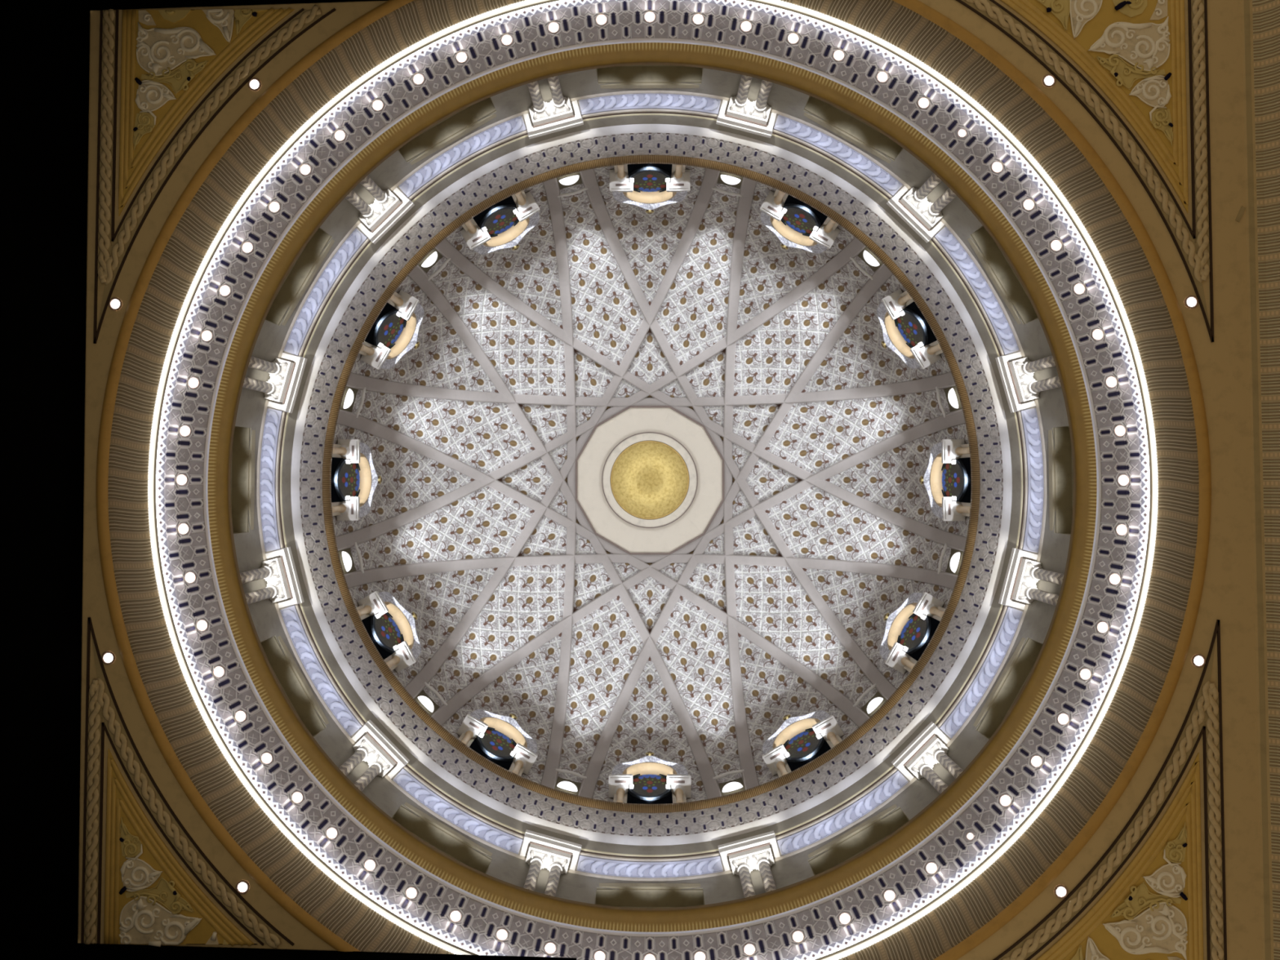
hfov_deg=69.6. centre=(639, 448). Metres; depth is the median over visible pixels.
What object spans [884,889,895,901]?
bulb
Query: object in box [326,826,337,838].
bulb
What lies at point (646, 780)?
window
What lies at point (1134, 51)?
relief
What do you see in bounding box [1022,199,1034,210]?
bulb
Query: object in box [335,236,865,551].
rib
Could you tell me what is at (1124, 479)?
bulb
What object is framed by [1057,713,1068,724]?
bulb
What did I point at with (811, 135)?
scroll panel
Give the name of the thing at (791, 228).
hood
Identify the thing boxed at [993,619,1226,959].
relief
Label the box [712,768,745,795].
sconce
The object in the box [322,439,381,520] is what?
window
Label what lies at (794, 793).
frieze
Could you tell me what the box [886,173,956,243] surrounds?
columns
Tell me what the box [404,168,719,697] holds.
rib
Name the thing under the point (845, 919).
bulb
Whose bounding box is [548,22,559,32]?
bulb
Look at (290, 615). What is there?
scroll panel
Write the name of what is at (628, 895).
wall niche
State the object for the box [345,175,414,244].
columns
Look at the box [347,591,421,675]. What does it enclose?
window
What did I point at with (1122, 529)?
bulb
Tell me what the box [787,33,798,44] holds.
bulb
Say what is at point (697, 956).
bulb
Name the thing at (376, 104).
bulb
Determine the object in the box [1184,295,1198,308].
ceiling spotlight
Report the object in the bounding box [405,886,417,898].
bulb
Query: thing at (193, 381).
bulb
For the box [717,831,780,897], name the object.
columns
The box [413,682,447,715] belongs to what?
sconce
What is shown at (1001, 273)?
wall niche
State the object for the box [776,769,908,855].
scroll panel
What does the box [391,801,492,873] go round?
wall niche
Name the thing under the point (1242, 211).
ceiling slot
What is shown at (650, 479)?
boss
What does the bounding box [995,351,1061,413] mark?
columns
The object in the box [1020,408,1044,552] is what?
scroll panel
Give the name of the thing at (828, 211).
ring
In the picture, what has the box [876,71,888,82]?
bulb
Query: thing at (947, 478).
window
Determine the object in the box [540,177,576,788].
rib
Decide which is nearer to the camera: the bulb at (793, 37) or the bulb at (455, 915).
the bulb at (455, 915)
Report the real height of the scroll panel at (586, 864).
0.174 m
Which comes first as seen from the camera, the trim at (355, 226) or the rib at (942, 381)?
the trim at (355, 226)
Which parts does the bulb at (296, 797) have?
bulb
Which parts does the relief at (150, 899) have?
sash, sash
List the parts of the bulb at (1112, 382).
bulb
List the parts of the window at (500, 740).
recess panel, pane frame, stained pane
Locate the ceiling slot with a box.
[1235,205,1245,222]
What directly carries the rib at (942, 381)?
attached to the ceiling at (813, 522)
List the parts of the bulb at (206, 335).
bulb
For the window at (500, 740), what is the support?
attached to the ceiling at (813, 522)
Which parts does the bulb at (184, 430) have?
bulb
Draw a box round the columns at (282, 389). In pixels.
[242,352,306,413]
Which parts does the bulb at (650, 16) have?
bulb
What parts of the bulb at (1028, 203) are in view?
bulb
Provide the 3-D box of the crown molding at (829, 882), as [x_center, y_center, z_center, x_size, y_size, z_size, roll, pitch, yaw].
[0.238,0.697,20.497,20.500,0.300,20.500,3,-92,1]
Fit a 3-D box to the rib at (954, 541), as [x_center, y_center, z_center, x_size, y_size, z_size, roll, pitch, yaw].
[1.875,-1.548,31.428,18.469,8.926,0.448,30,-91,2]
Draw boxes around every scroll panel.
[259,408,282,551]
[280,604,362,736]
[283,228,367,355]
[392,768,523,854]
[398,115,526,198]
[576,854,722,877]
[578,93,720,115]
[773,115,902,196]
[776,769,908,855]
[933,226,1019,355]
[938,606,1022,738]
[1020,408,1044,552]
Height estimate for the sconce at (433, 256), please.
1.800 m
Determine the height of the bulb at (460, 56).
0.170 m
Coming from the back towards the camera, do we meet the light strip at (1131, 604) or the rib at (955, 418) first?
the rib at (955, 418)
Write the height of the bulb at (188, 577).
0.170 m
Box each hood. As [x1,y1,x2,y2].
[359,442,377,517]
[377,591,421,658]
[380,302,424,368]
[470,709,537,753]
[473,210,539,254]
[611,755,688,775]
[612,191,687,209]
[760,210,826,253]
[762,710,830,754]
[876,302,920,368]
[879,592,924,660]
[923,442,943,518]
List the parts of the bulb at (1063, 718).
bulb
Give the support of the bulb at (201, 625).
attached to the frieze at (949, 848)
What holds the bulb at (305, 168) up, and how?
attached to the frieze at (949, 848)
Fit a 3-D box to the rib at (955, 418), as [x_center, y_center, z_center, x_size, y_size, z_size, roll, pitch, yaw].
[1.872,3.680,31.251,18.469,8.926,0.448,-30,-92,0]
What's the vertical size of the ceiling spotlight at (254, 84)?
0.045 m
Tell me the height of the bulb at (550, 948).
0.170 m
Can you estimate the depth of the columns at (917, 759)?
23.28 m
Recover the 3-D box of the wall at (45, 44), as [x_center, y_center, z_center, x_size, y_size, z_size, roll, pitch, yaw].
[-11.517,0.320,15.863,1.200,4.460,18.300,0,-92,1]
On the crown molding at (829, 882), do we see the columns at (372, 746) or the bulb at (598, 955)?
the columns at (372, 746)
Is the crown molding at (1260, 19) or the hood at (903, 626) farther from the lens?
the hood at (903, 626)
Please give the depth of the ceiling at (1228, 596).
17.95 m
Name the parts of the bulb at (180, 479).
bulb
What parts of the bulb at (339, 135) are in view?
bulb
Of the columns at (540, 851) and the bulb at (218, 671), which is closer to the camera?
the bulb at (218, 671)
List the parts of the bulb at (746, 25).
bulb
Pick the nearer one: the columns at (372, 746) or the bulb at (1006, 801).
the bulb at (1006, 801)
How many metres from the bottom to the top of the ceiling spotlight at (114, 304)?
0.045 m
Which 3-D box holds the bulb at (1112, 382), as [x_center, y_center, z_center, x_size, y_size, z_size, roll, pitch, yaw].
[9.849,-1.390,19.218,0.233,0.170,0.233,33,-91,2]
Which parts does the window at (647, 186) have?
recess panel, stained pane, pane frame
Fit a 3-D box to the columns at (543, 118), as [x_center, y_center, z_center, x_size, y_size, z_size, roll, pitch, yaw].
[-2.300,-8.801,22.810,1.500,3.660,0.565,-15,-92,0]
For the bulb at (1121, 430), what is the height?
0.170 m
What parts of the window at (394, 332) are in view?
recess panel, pane frame, stained pane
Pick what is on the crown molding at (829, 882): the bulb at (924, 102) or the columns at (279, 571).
the columns at (279, 571)
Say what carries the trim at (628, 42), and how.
attached to the frieze at (949, 848)
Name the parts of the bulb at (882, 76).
bulb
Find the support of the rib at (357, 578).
attached to the ceiling at (813, 522)
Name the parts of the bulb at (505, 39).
bulb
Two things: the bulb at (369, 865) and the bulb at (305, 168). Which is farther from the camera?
the bulb at (305, 168)
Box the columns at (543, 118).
[523,75,583,138]
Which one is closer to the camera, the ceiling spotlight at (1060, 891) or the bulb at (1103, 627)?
the ceiling spotlight at (1060, 891)
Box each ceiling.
[77,0,1262,959]
[333,165,969,802]
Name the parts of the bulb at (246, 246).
bulb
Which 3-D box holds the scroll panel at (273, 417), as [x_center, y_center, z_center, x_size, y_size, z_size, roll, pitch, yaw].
[-9.645,0.817,24.133,0.519,0.174,3.746,0,-92,1]
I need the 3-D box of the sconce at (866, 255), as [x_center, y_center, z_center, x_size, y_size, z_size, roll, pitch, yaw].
[6.965,-5.703,27.701,0.410,1.800,1.000,-45,-92,-1]
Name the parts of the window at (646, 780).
stained pane, recess panel, pane frame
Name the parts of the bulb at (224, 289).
bulb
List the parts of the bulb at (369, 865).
bulb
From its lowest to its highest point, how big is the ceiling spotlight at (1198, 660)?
0.045 m
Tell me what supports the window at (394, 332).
attached to the ceiling at (813, 522)
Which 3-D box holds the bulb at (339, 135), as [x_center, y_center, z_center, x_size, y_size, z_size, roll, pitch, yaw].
[-6.358,-6.654,19.585,0.233,0.170,0.233,3,-92,1]
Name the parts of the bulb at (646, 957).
bulb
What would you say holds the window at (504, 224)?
attached to the ceiling at (813, 522)
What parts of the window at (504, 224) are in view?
recess panel, pane frame, stained pane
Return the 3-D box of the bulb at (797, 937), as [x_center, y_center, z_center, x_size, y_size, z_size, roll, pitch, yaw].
[3.260,10.009,18.907,0.233,0.170,0.233,27,-91,1]
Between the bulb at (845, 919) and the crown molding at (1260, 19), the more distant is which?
the bulb at (845, 919)
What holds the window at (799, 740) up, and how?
attached to the ceiling at (813, 522)
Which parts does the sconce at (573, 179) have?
lamp shade, plate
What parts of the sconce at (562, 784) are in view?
lamp shade, plate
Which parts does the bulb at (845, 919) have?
bulb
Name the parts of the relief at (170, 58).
blade, sash, sash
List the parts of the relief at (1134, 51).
sash, sash, blade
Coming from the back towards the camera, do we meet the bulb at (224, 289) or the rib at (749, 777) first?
the rib at (749, 777)
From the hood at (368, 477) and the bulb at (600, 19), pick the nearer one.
the bulb at (600, 19)
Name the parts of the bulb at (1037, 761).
bulb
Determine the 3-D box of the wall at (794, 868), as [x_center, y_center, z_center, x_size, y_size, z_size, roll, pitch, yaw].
[0.259,0.759,22.311,20.400,3.450,20.400,0,-92,1]
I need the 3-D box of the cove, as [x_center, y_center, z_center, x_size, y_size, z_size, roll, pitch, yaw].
[0.212,0.623,18.318,21.300,0.660,21.300,15,-92,1]
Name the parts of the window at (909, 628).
stained pane, pane frame, recess panel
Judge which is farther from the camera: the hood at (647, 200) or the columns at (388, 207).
the hood at (647, 200)
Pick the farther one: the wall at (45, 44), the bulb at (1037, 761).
the bulb at (1037, 761)
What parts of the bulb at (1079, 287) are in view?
bulb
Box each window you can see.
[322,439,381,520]
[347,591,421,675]
[352,288,424,369]
[453,709,537,784]
[458,182,540,254]
[608,752,691,812]
[609,155,689,213]
[759,181,843,253]
[761,710,846,785]
[876,288,951,368]
[879,591,953,676]
[920,439,979,520]
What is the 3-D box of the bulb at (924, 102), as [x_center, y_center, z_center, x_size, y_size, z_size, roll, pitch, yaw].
[6.010,-7.302,19.464,0.233,0.170,0.233,-9,-92,0]
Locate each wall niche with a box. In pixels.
[231,426,255,533]
[260,635,328,737]
[265,227,334,325]
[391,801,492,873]
[398,97,496,164]
[594,883,705,907]
[596,65,702,88]
[803,96,902,163]
[807,804,909,875]
[967,225,1038,324]
[973,637,1042,739]
[1048,425,1073,534]
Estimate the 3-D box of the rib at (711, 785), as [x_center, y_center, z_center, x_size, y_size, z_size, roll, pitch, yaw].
[-2.252,2.575,31.336,0.448,8.926,18.469,-30,-92,0]
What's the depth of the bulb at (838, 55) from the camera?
19.53 m
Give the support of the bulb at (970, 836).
attached to the frieze at (949, 848)
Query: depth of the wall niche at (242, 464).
23.36 m
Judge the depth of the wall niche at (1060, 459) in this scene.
23.12 m
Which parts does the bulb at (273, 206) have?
bulb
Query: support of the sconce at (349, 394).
attached to the ceiling at (813, 522)
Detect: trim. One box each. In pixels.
[96,0,1211,959]
[205,40,1098,933]
[256,90,1047,881]
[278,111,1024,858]
[281,115,1021,854]
[290,124,1012,845]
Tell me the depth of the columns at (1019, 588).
23.40 m
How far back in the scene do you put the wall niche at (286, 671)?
23.17 m
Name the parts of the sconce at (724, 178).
plate, lamp shade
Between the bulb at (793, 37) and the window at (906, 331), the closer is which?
the bulb at (793, 37)
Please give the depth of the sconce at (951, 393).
27.47 m
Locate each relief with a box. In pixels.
[80,617,294,948]
[93,4,336,343]
[955,0,1213,342]
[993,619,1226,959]
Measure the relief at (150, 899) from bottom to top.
0.126 m
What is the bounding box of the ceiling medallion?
[575,405,724,554]
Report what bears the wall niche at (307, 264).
attached to the wall at (794, 868)
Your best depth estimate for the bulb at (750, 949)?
18.92 m
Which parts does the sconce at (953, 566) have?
lamp shade, plate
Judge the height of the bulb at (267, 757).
0.170 m
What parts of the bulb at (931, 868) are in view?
bulb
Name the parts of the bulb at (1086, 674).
bulb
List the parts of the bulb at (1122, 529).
bulb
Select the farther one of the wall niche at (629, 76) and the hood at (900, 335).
the hood at (900, 335)
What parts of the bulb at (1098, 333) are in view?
bulb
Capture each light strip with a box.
[147,0,1158,959]
[156,0,1149,959]
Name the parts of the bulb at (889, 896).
bulb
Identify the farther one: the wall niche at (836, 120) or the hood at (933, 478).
the hood at (933, 478)
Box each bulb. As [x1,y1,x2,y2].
[176,474,187,485]
[177,523,189,534]
[179,425,191,436]
[184,572,195,582]
[187,377,199,388]
[196,619,208,631]
[201,330,212,341]
[213,666,224,677]
[219,284,231,296]
[235,710,246,721]
[242,242,253,253]
[261,752,272,764]
[269,201,279,213]
[292,791,302,803]
[300,164,311,175]
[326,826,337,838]
[334,130,345,141]
[364,858,375,871]
[372,100,383,111]
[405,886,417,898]
[413,74,424,84]
[449,910,461,921]
[456,52,466,62]
[496,928,507,940]
[501,35,512,45]
[544,942,555,953]
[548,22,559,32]
[594,950,605,959]
[595,14,606,25]
[644,11,655,22]
[644,953,655,959]
[693,13,703,24]
[693,951,705,959]
[740,21,751,31]
[743,943,755,955]
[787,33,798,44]
[791,930,803,942]
[833,49,844,61]
[839,912,850,924]
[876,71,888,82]
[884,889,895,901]
[917,97,928,108]
[925,862,937,873]
[957,128,965,137]
[966,832,973,839]
[991,161,1002,173]
[999,794,1010,805]
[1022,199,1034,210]
[1030,755,1042,766]
[1050,240,1061,251]
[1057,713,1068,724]
[1073,283,1084,294]
[1079,668,1090,679]
[1092,328,1102,340]
[1096,621,1107,632]
[1105,376,1116,387]
[1108,573,1119,584]
[1114,425,1125,436]
[1115,524,1127,535]
[1117,474,1128,485]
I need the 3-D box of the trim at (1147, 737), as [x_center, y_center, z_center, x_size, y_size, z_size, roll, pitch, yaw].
[0.208,0.611,17.956,21.725,0.065,21.725,0,-92,1]
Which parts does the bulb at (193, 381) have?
bulb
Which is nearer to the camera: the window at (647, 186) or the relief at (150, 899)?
the relief at (150, 899)
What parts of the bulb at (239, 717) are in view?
bulb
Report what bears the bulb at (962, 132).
attached to the frieze at (949, 848)
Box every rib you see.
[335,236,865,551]
[337,408,869,727]
[344,553,957,589]
[346,371,955,406]
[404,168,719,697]
[408,264,721,799]
[431,408,965,725]
[435,238,966,551]
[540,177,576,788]
[577,263,893,798]
[579,168,896,699]
[723,177,759,789]
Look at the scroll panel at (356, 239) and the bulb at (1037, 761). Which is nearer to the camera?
the bulb at (1037, 761)
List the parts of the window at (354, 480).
recess panel, pane frame, stained pane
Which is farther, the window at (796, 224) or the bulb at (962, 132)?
the window at (796, 224)
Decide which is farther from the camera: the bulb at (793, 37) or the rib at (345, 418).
the rib at (345, 418)
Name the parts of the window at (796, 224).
stained pane, pane frame, recess panel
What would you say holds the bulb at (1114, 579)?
attached to the frieze at (949, 848)
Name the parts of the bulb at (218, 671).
bulb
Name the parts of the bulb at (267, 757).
bulb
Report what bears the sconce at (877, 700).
attached to the ceiling at (813, 522)
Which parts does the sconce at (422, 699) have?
lamp shade, plate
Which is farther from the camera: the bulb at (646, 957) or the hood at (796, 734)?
the hood at (796, 734)
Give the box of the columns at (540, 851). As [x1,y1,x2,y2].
[520,829,582,896]
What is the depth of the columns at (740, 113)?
23.89 m
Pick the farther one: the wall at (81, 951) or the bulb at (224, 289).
the bulb at (224, 289)
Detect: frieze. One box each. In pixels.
[164,0,1141,959]
[299,133,1003,836]
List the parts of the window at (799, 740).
stained pane, pane frame, recess panel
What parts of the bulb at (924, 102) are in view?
bulb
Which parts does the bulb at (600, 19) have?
bulb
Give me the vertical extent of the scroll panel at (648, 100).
0.174 m
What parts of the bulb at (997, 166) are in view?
bulb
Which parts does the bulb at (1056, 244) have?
bulb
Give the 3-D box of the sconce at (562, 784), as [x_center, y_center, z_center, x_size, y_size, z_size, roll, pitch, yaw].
[-2.116,10.007,27.272,1.000,1.800,0.410,15,-92,1]
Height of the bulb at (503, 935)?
0.170 m
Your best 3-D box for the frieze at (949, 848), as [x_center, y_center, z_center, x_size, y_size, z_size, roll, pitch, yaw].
[0.228,0.668,19.642,20.124,1.330,20.124,21,-92,1]
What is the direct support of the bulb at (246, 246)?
attached to the frieze at (949, 848)
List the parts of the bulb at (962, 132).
bulb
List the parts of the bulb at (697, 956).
bulb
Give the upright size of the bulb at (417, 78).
0.170 m
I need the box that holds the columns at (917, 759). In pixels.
[891,721,963,794]
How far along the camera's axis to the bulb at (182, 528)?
19.35 m
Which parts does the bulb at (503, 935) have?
bulb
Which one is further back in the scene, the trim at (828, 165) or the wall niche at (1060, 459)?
the trim at (828, 165)
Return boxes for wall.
[0,0,89,959]
[57,942,576,959]
[78,0,388,10]
[233,68,1070,904]
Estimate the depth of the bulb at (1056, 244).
19.33 m
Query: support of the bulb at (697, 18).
attached to the frieze at (949, 848)
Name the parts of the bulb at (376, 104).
bulb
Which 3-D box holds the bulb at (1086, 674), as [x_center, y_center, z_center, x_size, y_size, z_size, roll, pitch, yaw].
[9.211,4.655,19.020,0.233,0.170,0.233,-21,-92,0]
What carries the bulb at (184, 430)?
attached to the frieze at (949, 848)
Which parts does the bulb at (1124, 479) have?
bulb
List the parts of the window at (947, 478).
stained pane, pane frame, recess panel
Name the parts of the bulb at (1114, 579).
bulb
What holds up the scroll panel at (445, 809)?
attached to the wall at (794, 868)
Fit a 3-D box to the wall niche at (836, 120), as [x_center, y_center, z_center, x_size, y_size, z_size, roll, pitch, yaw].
[5.434,-8.206,22.355,3.080,2.750,0.460,30,-91,2]
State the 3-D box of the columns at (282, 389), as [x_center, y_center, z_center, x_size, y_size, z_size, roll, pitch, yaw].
[-9.308,-1.799,22.654,0.565,3.660,1.500,15,-92,1]
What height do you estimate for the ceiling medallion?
0.280 m
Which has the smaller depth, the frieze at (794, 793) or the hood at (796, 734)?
the frieze at (794, 793)
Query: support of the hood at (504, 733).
attached to the window at (500, 740)
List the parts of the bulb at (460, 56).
bulb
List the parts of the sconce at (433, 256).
lamp shade, plate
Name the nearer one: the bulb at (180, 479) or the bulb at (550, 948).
the bulb at (550, 948)
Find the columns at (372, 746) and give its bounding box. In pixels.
[338,720,409,791]
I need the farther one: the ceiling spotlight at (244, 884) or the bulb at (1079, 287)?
the bulb at (1079, 287)
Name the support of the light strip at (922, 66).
attached to the cove
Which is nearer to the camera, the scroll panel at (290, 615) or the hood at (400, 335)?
the scroll panel at (290, 615)
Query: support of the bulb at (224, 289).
attached to the frieze at (949, 848)
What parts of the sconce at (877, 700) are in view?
plate, lamp shade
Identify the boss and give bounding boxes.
[610,440,688,519]
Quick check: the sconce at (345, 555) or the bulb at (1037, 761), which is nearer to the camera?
the bulb at (1037, 761)
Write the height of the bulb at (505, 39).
0.170 m
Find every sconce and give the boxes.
[337,542,364,573]
[339,386,365,417]
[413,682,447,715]
[417,247,450,280]
[554,768,586,795]
[556,171,588,197]
[711,171,743,196]
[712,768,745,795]
[849,246,883,279]
[853,683,887,717]
[935,385,962,417]
[937,542,964,575]
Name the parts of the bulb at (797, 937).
bulb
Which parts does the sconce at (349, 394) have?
lamp shade, plate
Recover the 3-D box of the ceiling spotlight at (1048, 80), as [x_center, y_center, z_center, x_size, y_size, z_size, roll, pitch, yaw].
[8.069,-7.242,18.137,0.260,0.045,0.260,-45,-92,-1]
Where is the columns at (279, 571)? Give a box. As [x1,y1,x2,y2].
[240,546,304,608]
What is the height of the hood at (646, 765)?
1.880 m
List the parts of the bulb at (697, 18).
bulb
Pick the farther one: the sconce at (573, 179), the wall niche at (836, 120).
the sconce at (573, 179)
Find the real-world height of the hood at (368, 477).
1.880 m
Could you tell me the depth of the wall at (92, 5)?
18.25 m
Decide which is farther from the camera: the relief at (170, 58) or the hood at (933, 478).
the hood at (933, 478)
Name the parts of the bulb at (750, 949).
bulb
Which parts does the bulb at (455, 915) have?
bulb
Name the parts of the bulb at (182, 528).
bulb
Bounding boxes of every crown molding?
[207,42,1097,932]
[1240,0,1279,959]
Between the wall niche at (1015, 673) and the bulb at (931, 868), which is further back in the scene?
the wall niche at (1015, 673)
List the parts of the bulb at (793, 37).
bulb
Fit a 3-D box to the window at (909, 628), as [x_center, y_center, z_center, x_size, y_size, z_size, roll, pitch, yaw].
[8.224,5.516,27.901,0.895,3.271,2.460,30,-91,2]
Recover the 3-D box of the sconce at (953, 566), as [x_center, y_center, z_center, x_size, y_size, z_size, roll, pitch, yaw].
[9.393,3.367,27.364,0.410,1.800,1.000,15,-92,1]
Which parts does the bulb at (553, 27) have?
bulb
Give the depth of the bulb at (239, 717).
19.20 m
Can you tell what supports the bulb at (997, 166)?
attached to the frieze at (949, 848)
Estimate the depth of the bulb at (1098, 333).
19.26 m
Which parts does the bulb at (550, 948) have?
bulb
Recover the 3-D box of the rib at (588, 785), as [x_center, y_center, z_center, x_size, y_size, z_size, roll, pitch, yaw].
[2.978,2.575,31.276,0.448,8.926,18.469,30,-91,2]
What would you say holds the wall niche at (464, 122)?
attached to the wall at (794, 868)
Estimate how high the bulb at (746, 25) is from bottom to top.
0.170 m
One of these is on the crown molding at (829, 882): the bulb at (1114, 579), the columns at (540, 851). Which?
the columns at (540, 851)
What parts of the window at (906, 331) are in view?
stained pane, pane frame, recess panel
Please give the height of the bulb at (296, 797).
0.170 m
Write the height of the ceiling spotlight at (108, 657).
0.045 m
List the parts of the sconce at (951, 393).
lamp shade, plate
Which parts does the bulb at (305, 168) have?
bulb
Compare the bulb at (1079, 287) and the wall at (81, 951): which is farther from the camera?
the bulb at (1079, 287)
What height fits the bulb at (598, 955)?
0.170 m
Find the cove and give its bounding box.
[107,0,1199,959]
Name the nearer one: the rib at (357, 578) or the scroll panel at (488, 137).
the scroll panel at (488, 137)
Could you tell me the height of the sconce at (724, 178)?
1.800 m
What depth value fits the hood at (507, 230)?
29.00 m
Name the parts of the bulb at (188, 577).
bulb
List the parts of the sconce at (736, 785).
plate, lamp shade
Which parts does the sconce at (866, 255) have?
plate, lamp shade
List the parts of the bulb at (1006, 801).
bulb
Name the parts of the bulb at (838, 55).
bulb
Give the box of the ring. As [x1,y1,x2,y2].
[322,155,980,813]
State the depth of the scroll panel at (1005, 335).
24.06 m
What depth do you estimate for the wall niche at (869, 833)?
22.86 m
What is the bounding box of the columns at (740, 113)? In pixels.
[715,75,776,137]
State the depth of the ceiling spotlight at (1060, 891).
17.59 m
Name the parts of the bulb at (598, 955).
bulb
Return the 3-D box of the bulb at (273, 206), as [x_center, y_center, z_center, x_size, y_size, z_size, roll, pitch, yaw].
[-7.735,-5.126,19.549,0.233,0.170,0.233,-9,-92,0]
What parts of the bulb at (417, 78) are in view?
bulb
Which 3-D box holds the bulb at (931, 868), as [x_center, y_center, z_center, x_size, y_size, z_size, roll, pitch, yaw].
[6.004,8.612,18.923,0.233,0.170,0.233,9,-92,1]
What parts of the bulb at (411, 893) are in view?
bulb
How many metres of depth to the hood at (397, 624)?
28.64 m
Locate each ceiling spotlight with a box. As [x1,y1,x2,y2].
[101,651,115,664]
[108,297,122,310]
[235,880,249,893]
[248,77,261,90]
[1042,74,1055,87]
[1053,884,1067,898]
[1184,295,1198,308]
[1191,653,1205,667]
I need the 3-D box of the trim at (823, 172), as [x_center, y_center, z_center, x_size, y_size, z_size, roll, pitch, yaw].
[0.289,0.848,24.939,19.439,0.190,19.439,0,-92,1]
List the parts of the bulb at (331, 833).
bulb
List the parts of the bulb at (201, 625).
bulb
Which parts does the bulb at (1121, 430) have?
bulb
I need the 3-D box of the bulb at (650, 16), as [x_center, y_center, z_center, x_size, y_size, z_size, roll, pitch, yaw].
[0.227,-9.180,19.595,0.233,0.170,0.233,-45,-92,-1]
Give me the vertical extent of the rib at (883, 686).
8.926 m
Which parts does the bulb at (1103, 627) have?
bulb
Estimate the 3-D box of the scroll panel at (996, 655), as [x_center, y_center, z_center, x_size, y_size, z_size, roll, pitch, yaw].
[8.870,5.776,23.749,0.519,0.174,3.746,30,-91,2]
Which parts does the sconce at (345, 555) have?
lamp shade, plate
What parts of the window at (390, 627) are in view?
recess panel, pane frame, stained pane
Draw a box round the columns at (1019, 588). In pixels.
[998,547,1064,609]
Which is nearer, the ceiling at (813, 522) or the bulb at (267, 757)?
the bulb at (267, 757)

